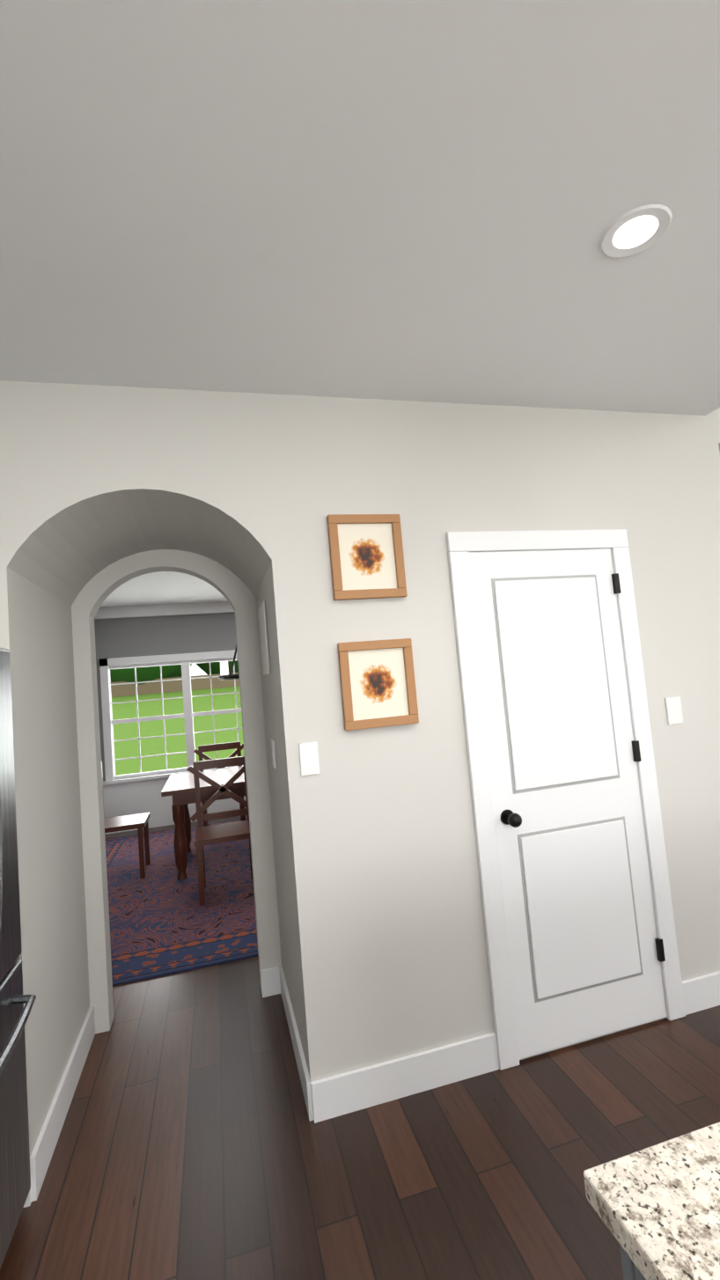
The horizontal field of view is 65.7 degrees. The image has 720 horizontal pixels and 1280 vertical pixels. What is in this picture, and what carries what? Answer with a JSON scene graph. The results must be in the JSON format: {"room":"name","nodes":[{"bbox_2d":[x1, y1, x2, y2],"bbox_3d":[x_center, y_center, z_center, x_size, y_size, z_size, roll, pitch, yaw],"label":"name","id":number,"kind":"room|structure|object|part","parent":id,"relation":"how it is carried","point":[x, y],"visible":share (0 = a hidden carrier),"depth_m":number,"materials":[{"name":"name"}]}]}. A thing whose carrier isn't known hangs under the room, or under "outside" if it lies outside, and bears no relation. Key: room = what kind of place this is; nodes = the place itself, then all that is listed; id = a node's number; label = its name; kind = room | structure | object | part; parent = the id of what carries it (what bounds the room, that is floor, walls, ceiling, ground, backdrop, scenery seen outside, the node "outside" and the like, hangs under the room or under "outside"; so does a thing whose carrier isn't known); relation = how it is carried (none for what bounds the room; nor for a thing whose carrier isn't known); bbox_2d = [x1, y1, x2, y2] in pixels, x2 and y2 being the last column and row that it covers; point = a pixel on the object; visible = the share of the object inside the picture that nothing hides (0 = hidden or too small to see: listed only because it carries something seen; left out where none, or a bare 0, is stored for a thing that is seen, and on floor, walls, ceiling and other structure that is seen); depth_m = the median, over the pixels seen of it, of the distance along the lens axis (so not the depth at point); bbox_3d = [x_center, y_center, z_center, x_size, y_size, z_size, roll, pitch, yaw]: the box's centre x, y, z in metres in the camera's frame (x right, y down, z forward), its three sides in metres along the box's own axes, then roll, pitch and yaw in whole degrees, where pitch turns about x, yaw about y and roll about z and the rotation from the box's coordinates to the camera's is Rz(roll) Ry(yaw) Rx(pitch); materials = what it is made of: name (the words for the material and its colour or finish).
{"room":"kitchen","nodes":[
{"label":"kitchen","id":0,"kind":"room"},
{"bbox_2d":[18,574,89,1128],"bbox_3d":[-1.346,0.485,2.347,0.120,2.720,0.780,-4,-4,-15],"label":"wall","id":1,"kind":"structure","parent":0,"point":[60,934],"depth_m":2.25,"materials":[{"name":"white paint"}]},
{"bbox_2d":[35,1005,95,1185],"bbox_3d":[-1.156,1.762,2.217,0.015,0.130,0.890,-4,-4,-15],"label":"baseboard","id":2,"kind":"structure","parent":1,"relation":"attached to","point":[49,1134],"depth_m":2.13,"materials":[{"name":"white paint"}]},
{"bbox_2d":[18,500,268,606],"bbox_3d":[-0.922,-0.397,2.542,0.910,0.330,0.780,-4,-4,-15],"label":"vault","id":3,"kind":"object","parent":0,"point":[67,562],"visible":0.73,"depth_m":2.44,"materials":[{"name":"white paint"}]},
{"bbox_2d":[94,612,236,780],"bbox_3d":[-0.466,0.789,7.530,6.290,2.720,0.120,-4,-4,-15],"label":"wall","id":4,"kind":"structure","parent":0,"point":[127,637],"depth_m":7.00,"materials":[{"name":"grey paint"}]},
{"bbox_2d":[94,601,234,619],"bbox_3d":[-1.563,-0.435,7.257,3.950,0.140,0.080,-4,-4,-15],"label":"crown molding","id":5,"kind":"structure","parent":4,"relation":"attached to","point":[159,610],"depth_m":6.98,"materials":[{"name":"white paint"}]},
{"bbox_2d":[99,649,243,784],"bbox_3d":[-1.732,0.892,7.148,2.900,1.505,0.160,-4,-4,-15],"label":"dining room window","id":6,"kind":"structure","parent":4,"relation":"in","point":[184,660],"depth_m":6.96,"materials":[{"name":"white paint"}]},
{"bbox_2d":[102,772,246,834],"bbox_3d":[-1.372,1.893,7.115,3.950,0.620,0.020,-4,-4,-15],"label":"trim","id":7,"kind":"structure","parent":4,"relation":"attached to","point":[131,798],"depth_m":6.78,"materials":[{"name":"white paint"}]},
{"bbox_2d":[71,549,281,1033],"bbox_3d":[-0.963,0.494,2.913,1.150,2.720,0.120,-4,-4,-15],"label":"trim","id":8,"kind":"structure","parent":0,"point":[99,943],"depth_m":2.87,"materials":[{"name":"white paint"}]},
{"bbox_2d":[255,566,305,1058],"bbox_3d":[-0.353,0.419,2.613,0.120,2.720,0.780,-4,-4,-15],"label":"wall","id":9,"kind":"structure","parent":0,"point":[283,863],"depth_m":2.47,"materials":[{"name":"white paint"}]},
{"bbox_2d":[258,601,270,676],"bbox_3d":[-0.449,0.000,2.607,0.010,0.330,0.260,-4,-4,-15],"label":"sign","id":10,"kind":"object","parent":9,"relation":"attached to","point":[264,643],"visible":0.96,"depth_m":2.54,"materials":[{"name":"white"}]},
{"bbox_2d":[270,965,319,1123],"bbox_3d":[-0.298,1.705,2.434,0.030,0.130,0.915,-4,-4,-15],"label":"baseboard","id":11,"kind":"structure","parent":9,"relation":"attached to","point":[311,1092],"depth_m":2.25,"materials":[{"name":"white paint"}]},
{"bbox_2d":[0,815,719,1279],"bbox_3d":[3.318,1.529,2.676,10.990,0.100,11.400,-4,-4,-15],"label":"floor","id":12,"kind":"structure","parent":0,"point":[194,1143],"depth_m":1.85,"materials":[{"name":"brown wood"}]},
{"bbox_2d":[0,647,36,1269],"bbox_3d":[-1.369,0.879,1.245,0.997,1.740,0.920,-4,-4,-15],"label":"fridge","id":13,"kind":"object","parent":12,"relation":"on","point":[15,1180],"visible":1,"depth_m":1.67,"materials":[{"name":"silver metal"}]},
{"bbox_2d":[105,818,257,985],"bbox_3d":[-0.989,2.015,5.034,3.300,0.010,3.600,-4,-4,-15],"label":"dining rug","id":14,"kind":"object","parent":12,"relation":"on","point":[162,922],"depth_m":4.08,"materials":[{"name":"fabric"}]},
{"bbox_2d":[101,761,150,878],"bbox_3d":[-2.160,1.606,5.048,0.440,1.000,0.545,-4,-4,-15],"label":"dining chair","id":15,"kind":"object","parent":14,"relation":"on","point":[139,821],"visible":0.38,"depth_m":4.96,"materials":[{"name":"brown wood"}]},
{"bbox_2d":[161,765,245,880],"bbox_3d":[-0.850,1.640,5.392,1.900,0.760,1.050,-4,-4,-15],"label":"dining table","id":16,"kind":"object","parent":14,"relation":"on","point":[180,788],"visible":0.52,"depth_m":4.82,"materials":[{"name":"brown wood"}]},
{"bbox_2d":[186,756,252,905],"bbox_3d":[-1.061,1.464,4.394,0.545,1.000,0.440,-4,-4,-15],"label":"dining chair","id":17,"kind":"object","parent":14,"relation":"on","point":[222,833],"visible":0.69,"depth_m":4.54,"materials":[{"name":"brown wood"}]},
{"bbox_2d":[193,741,245,826],"bbox_3d":[-1.526,1.634,6.176,0.545,1.000,0.440,-4,-4,-15],"label":"dining chair","id":18,"kind":"object","parent":14,"relation":"on","point":[217,747],"visible":0.4,"depth_m":6.00,"materials":[{"name":"brown wood"}]},
{"bbox_2d":[585,1195,647,1279],"bbox_3d":[1.231,1.000,-0.288,1.350,0.876,2.334,-4,-4,-15],"label":"kitchen island","id":19,"kind":"object","parent":12,"relation":"on","point":[630,1272],"depth_m":0.68,"materials":[{"name":"grey paint"}]},
{"bbox_2d":[583,1121,719,1279],"bbox_3d":[1.233,0.539,-0.254,1.355,0.035,2.360,-4,-4,-15],"label":"island countertop","id":20,"kind":"structure","parent":19,"relation":"on","point":[661,1202],"depth_m":0.66,"materials":[{"name":"beige stone"}]},
{"bbox_2d":[0,0,719,606],"bbox_3d":[0.813,-1.124,2.276,6.290,0.100,11.400,-4,-4,-15],"label":"ceiling","id":21,"kind":"structure","parent":0,"point":[430,201],"depth_m":1.36,"materials":[{"name":"white paint"}]},
{"bbox_2d":[218,645,239,680],"bbox_3d":[-1.106,-0.149,5.522,0.644,1.039,0.667,-4,-4,-15],"label":"dining chandelier","id":22,"kind":"object","parent":21,"relation":"hanging from","point":[224,671],"visible":0.21,"depth_m":5.26,"materials":[{"name":"black metal"}]},
{"bbox_2d":[600,204,672,257],"bbox_3d":[0.757,-1.120,1.534,0.180,0.006,0.180,-4,-4,-15],"label":"recessed light","id":23,"kind":"object","parent":21,"relation":"in","point":[637,231],"visible":1,"depth_m":1.53,"materials":[{"name":"white paint"}]},
{"bbox_2d":[0,380,719,1156],"bbox_3d":[1.269,-0.011,2.610,7.200,3.300,0.120,-4,-4,-15],"label":"wall","id":24,"kind":"structure","parent":0,"point":[390,925],"depth_m":2.21,"materials":[{"name":"white paint"}]},
{"bbox_2d":[23,1145,41,1207],"bbox_3d":[-1.484,1.749,1.653,0.935,0.130,0.015,-4,-4,-15],"label":"baseboard","id":25,"kind":"structure","parent":24,"relation":"attached to","point":[35,1158],"depth_m":1.78,"materials":[{"name":"white paint"}]},
{"bbox_2d":[326,514,407,600],"bbox_3d":[0.029,-0.335,2.239,0.300,0.340,0.028,-4,-4,-15],"label":"framed picture","id":26,"kind":"object","parent":24,"relation":"attached to","point":[366,556],"visible":0.98,"depth_m":2.24,"materials":[{"name":"brown wood"}]},
{"bbox_2d":[335,522,397,591],"bbox_3d":[0.028,-0.334,2.246,0.230,0.270,0.013,-4,-4,-15],"label":"art","id":27,"kind":"object","parent":26,"relation":"attached to","point":[366,554],"depth_m":2.24},
{"bbox_2d":[337,638,419,730],"bbox_3d":[0.073,0.172,2.202,0.300,0.340,0.028,-4,-4,-15],"label":"framed picture","id":28,"kind":"object","parent":24,"relation":"attached to","point":[378,683],"visible":1,"depth_m":2.20,"materials":[{"name":"brown wood"}]},
{"bbox_2d":[345,647,409,720],"bbox_3d":[0.071,0.172,2.209,0.230,0.270,0.013,-4,-4,-15],"label":"art","id":29,"kind":"object","parent":28,"relation":"attached to","point":[378,678],"depth_m":2.20},
{"bbox_2d":[305,1032,500,1121],"bbox_3d":[0.206,1.638,2.105,0.780,0.130,0.015,-4,-4,-15],"label":"baseboard","id":30,"kind":"structure","parent":24,"relation":"attached to","point":[347,1092],"depth_m":2.09,"materials":[{"name":"white paint"}]},
{"bbox_2d":[445,529,685,1070],"bbox_3d":[0.893,0.582,2.340,0.890,2.145,0.103,-4,-4,-15],"label":"door","id":31,"kind":"structure","parent":24,"relation":"attached to","point":[581,916],"depth_m":2.36,"materials":[{"name":"white paint"}]},
{"bbox_3d":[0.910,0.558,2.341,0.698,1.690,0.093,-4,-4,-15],"label":"knob","id":32,"kind":"part","parent":31,"relation":"part of","materials":[{"name":"black metal"}]},
{"bbox_2d":[682,971,719,1015],"bbox_3d":[1.676,1.541,2.498,0.670,0.130,0.015,-4,-4,-15],"label":"baseboard","id":33,"kind":"structure","parent":24,"relation":"attached to","point":[700,993],"depth_m":2.44,"materials":[{"name":"white paint"}]},
{"bbox_3d":[9.084,-0.751,1.634,0.120,3.300,6.070,-4,-4,-15],"label":"wall","id":34,"kind":"structure","parent":0,"visible":0},
{"bbox_2d":[271,739,276,768],"bbox_3d":[-0.394,0.518,2.541,0.007,0.120,0.080,-4,-4,-15],"label":"switch plate","id":35,"kind":"object","parent":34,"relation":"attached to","point":[272,741],"depth_m":2.51,"materials":[{"name":"white plastic"}]},
{"bbox_2d":[299,741,319,775],"bbox_3d":[-0.192,0.450,2.118,0.070,0.120,0.007,-4,-4,-15],"label":"switch plate","id":36,"kind":"object","parent":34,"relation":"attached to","point":[309,758],"depth_m":2.11,"materials":[{"name":"white plastic"}]},
{"bbox_2d":[664,696,683,724],"bbox_3d":[1.439,0.323,2.557,0.080,0.120,0.007,-4,-4,-15],"label":"switch plate","id":37,"kind":"object","parent":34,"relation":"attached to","point":[673,704],"depth_m":2.55,"materials":[{"name":"white plastic"}]},
{"bbox_3d":[12.017,1.706,10.433,90.000,0.200,100.000,-4,-4,-15],"label":"ground","id":38,"kind":"structure","parent":0,"visible":0},
{"bbox_2d":[110,660,244,775],"bbox_3d":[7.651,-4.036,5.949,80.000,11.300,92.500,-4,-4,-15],"label":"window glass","id":39,"kind":"object","parent":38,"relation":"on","point":[126,710],"visible":0.06,"depth_m":25.28,"materials":[{"name":"clear glass"}]}
]}

